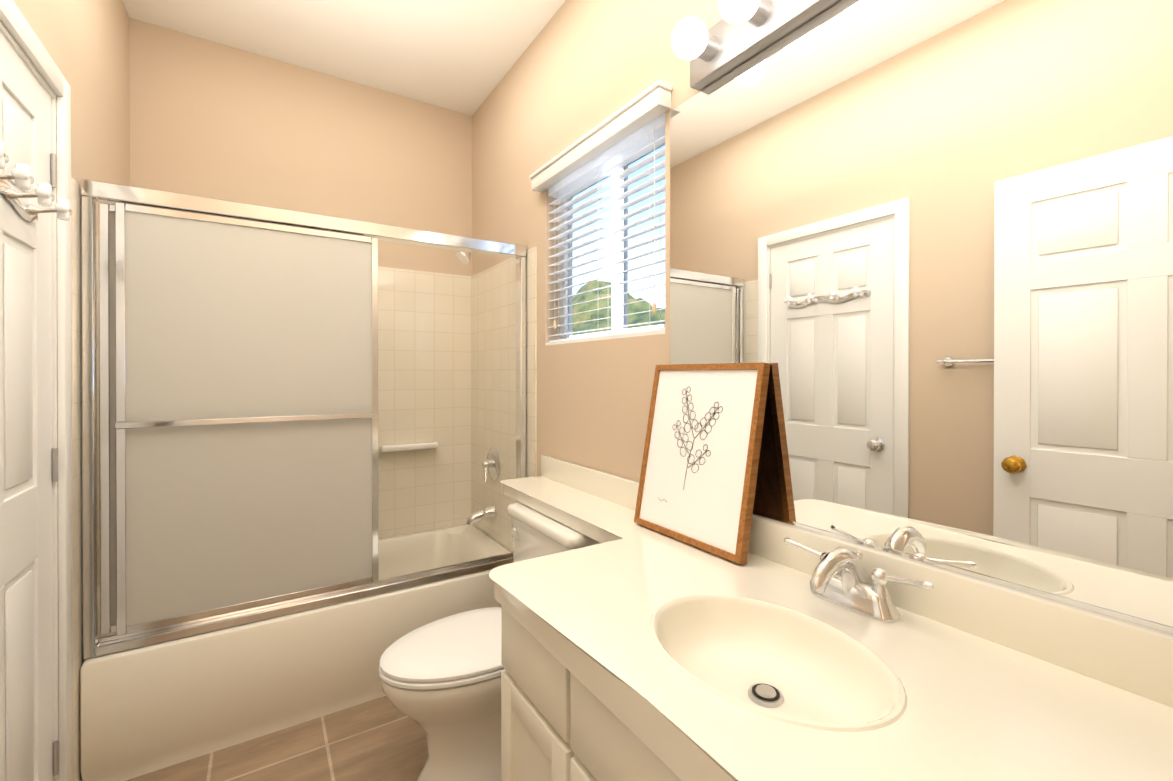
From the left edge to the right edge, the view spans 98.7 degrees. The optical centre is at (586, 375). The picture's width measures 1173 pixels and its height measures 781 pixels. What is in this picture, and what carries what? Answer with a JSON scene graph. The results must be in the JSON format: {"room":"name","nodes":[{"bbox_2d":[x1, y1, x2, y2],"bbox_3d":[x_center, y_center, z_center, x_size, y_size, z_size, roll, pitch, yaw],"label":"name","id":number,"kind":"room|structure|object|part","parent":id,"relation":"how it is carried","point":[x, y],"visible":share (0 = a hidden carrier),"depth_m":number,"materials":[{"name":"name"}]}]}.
{"room":"bathroom","nodes":[
{"label":"bathroom","id":0,"kind":"room"},
{"bbox_2d":[0,0,129,734],"bbox_3d":[-1.592,-0.129,1.485,0.120,2.800,1.770,0,0,-33],"label":"wall","id":1,"kind":"structure","parent":0,"point":[92,50],"depth_m":1.68,"materials":[{"name":"beige paint"}]},
{"bbox_2d":[0,31,71,780],"bbox_3d":[-1.249,0.249,1.090,0.109,2.030,0.702,0,0,-33],"label":"bathroom door","id":2,"kind":"structure","parent":1,"relation":"in","point":[29,749],"depth_m":1.22,"materials":[{"name":"white paint"}]},
{"bbox_2d":[0,0,72,780],"bbox_3d":[-1.304,0.223,1.054,0.136,2.100,0.850,0,0,-33],"label":"door frame","id":3,"kind":"structure","parent":1,"relation":"attached to","point":[18,26],"depth_m":1.39,"materials":[{"name":"white paint"}]},
{"bbox_2d":[71,177,100,780],"bbox_3d":[-1.719,0.345,1.802,0.008,1.850,0.847,0,0,-33],"label":"wall tile","id":4,"kind":"structure","parent":1,"relation":"attached to","point":[78,659],"depth_m":1.51,"materials":[{"name":"beige tile"}]},
{"bbox_2d":[126,696,427,780],"bbox_3d":[-0.202,1.323,0.845,1.760,0.100,4.360,0,0,-33],"label":"floor","id":5,"kind":"structure","parent":0,"point":[383,738],"depth_m":1.69,"materials":[{"name":"tile"}]},
{"bbox_2d":[80,524,509,780],"bbox_3d":[-1.102,1.068,2.244,1.496,0.400,0.768,0,0,-33],"label":"bathtub","id":6,"kind":"object","parent":5,"relation":"on","point":[150,708],"visible":0.56,"depth_m":1.76,"materials":[{"name":"white ceramic"}]},
{"bbox_2d":[81,179,525,658],"bbox_3d":[-0.919,0.133,1.956,1.496,1.468,0.083,0,0,-33],"label":"shower enclosure","id":7,"kind":"object","parent":6,"relation":"on","point":[230,414],"visible":0.94,"depth_m":1.74,"materials":[{"name":"glass"}]},
{"bbox_3d":[-1.182,0.136,1.798,0.778,1.323,0.040,0,0,-33],"label":"glass","id":8,"kind":"part","parent":7,"relation":"part of","materials":[{"name":"white glass"}]},
{"bbox_2d":[379,502,600,780],"bbox_3d":[-0.292,0.882,1.678,0.747,0.776,0.494,0,0,-33],"label":"toilet","id":9,"kind":"object","parent":5,"relation":"on","point":[440,680],"visible":0.56,"depth_m":1.53,"materials":[{"name":"white ceramic"}]},
{"bbox_3d":[-0.395,0.859,1.612,0.503,0.047,0.380,0,0,-33],"label":"seat","id":10,"kind":"part","parent":9,"relation":"part of","materials":[{"name":"white paint"}]},
{"bbox_3d":[-0.262,0.587,1.862,0.030,0.037,0.094,0,0,-33],"label":"handle","id":11,"kind":"part","parent":9,"relation":"part of","materials":[{"name":"silver metal"}]},
{"bbox_3d":[-0.082,0.688,1.812,0.247,0.388,0.494,0,0,-33],"label":"tank","id":12,"kind":"part","parent":9,"relation":"part of","materials":[{"name":"white ceramic"}]},
{"bbox_2d":[489,455,1172,780],"bbox_3d":[0.085,0.798,1.219,0.623,0.948,1.984,0,0,-33],"label":"bathroom vanity","id":13,"kind":"object","parent":5,"relation":"on","point":[631,650],"visible":1,"depth_m":0.82,"materials":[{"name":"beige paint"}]},
{"bbox_2d":[634,362,769,563],"bbox_3d":[0.293,0.204,1.359,0.110,0.472,0.395,0,0,-33],"label":"picture frame","id":14,"kind":"object","parent":13,"relation":"on","point":[699,472],"visible":1,"depth_m":1.32,"materials":[{"name":"white paper"}]},
{"bbox_2d":[784,538,933,622],"bbox_3d":[0.474,0.384,0.950,0.164,0.117,0.288,0,0,-33],"label":"faucet","id":15,"kind":"object","parent":13,"relation":"on","point":[830,596],"depth_m":0.94,"materials":[{"name":"silver metal"}]},
{"bbox_2d":[129,18,471,275],"bbox_3d":[-1.349,-0.133,2.623,1.760,2.800,0.120,0,0,-33],"label":"wall","id":16,"kind":"structure","parent":0,"point":[211,119],"depth_m":2.49,"materials":[{"name":"beige paint"}]},
{"bbox_2d":[378,266,470,538],"bbox_3d":[-1.314,0.152,2.570,1.520,1.470,0.008,0,0,-33],"label":"wall tile","id":17,"kind":"structure","parent":16,"relation":"attached to","point":[424,356],"depth_m":2.82,"materials":[{"name":"beige tile"}]},
{"bbox_2d":[379,441,437,452],"bbox_3d":[-0.966,0.389,2.750,0.300,0.035,0.066,0,0,-33],"label":"soap dish","id":18,"kind":"object","parent":17,"relation":"attached to","point":[407,447],"visible":1,"depth_m":2.72,"materials":[{"name":"white ceramic"}]},
{"bbox_2d":[123,0,565,115],"bbox_3d":[-0.202,-1.577,0.835,1.760,0.100,4.360,0,0,-33],"label":"ceiling","id":19,"kind":"structure","parent":0,"point":[461,56],"depth_m":2.26,"materials":[{"name":"white paint"}]},
{"bbox_2d":[472,0,722,481],"bbox_3d":[0.488,-0.128,1.284,0.120,2.800,4.360,0,0,-33],"label":"wall","id":20,"kind":"structure","parent":0,"point":[509,205],"depth_m":2.00,"materials":[{"name":"beige paint"}]},
{"bbox_2d":[471,247,536,551],"bbox_3d":[-0.453,0.342,2.629,0.008,1.850,0.827,0,0,-33],"label":"wall tile","id":21,"kind":"structure","parent":20,"relation":"attached to","point":[493,356],"depth_m":2.62,"materials":[{"name":"beige tile"}]},
{"bbox_2d":[456,251,500,524],"bbox_3d":[-0.572,0.031,2.624,0.211,1.484,0.170,0,0,-33],"label":"shower fixture","id":22,"kind":"object","parent":21,"relation":"attached to","point":[492,463],"visible":0.75,"depth_m":2.63,"materials":[{"name":"silver metal"}]},
{"bbox_2d":[546,135,664,344],"bbox_3d":[0.080,-0.481,1.912,0.115,0.700,0.780,0,0,-33],"label":"window","id":23,"kind":"structure","parent":20,"relation":"in","point":[642,306],"depth_m":1.90,"materials":[{"name":"clear glass"}]},
{"bbox_2d":[529,81,671,341],"bbox_3d":[0.031,-0.506,1.883,0.122,0.742,0.857,0,0,-33],"label":"window blind","id":24,"kind":"object","parent":23,"relation":"attached to","point":[617,140],"visible":0.85,"depth_m":1.80,"materials":[{"name":"white paint"}]},
{"bbox_3d":[0.109,-0.481,1.931,0.045,0.700,0.780,0,0,-33],"label":"vinyl window frame","id":25,"kind":"part","parent":23,"relation":"part of","materials":[{"name":"white plastic"}]},
{"bbox_2d":[672,0,841,90],"bbox_3d":[0.512,-0.861,0.976,0.167,0.123,0.960,0,0,-33],"label":"sconce","id":26,"kind":"object","parent":20,"relation":"attached to","point":[740,33],"visible":1,"depth_m":1.25,"materials":[{"name":"silver metal"}]},
{"bbox_2d":[670,0,1172,627],"bbox_3d":[0.570,-0.225,1.038,0.006,1.145,1.162,0,0,-33],"label":"mirror","id":27,"kind":"object","parent":20,"relation":"attached to","point":[922,258],"visible":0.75,"depth_m":0.90,"materials":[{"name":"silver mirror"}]},
{"bbox_2d":[752,511,1172,635],"bbox_3d":[0.568,0.346,1.039,0.010,0.011,1.162,0,0,-33],"label":"channel","id":28,"kind":"object","parent":20,"relation":"attached to","point":[1093,609],"visible":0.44,"depth_m":0.85,"materials":[{"name":"silver metal"}]}
]}

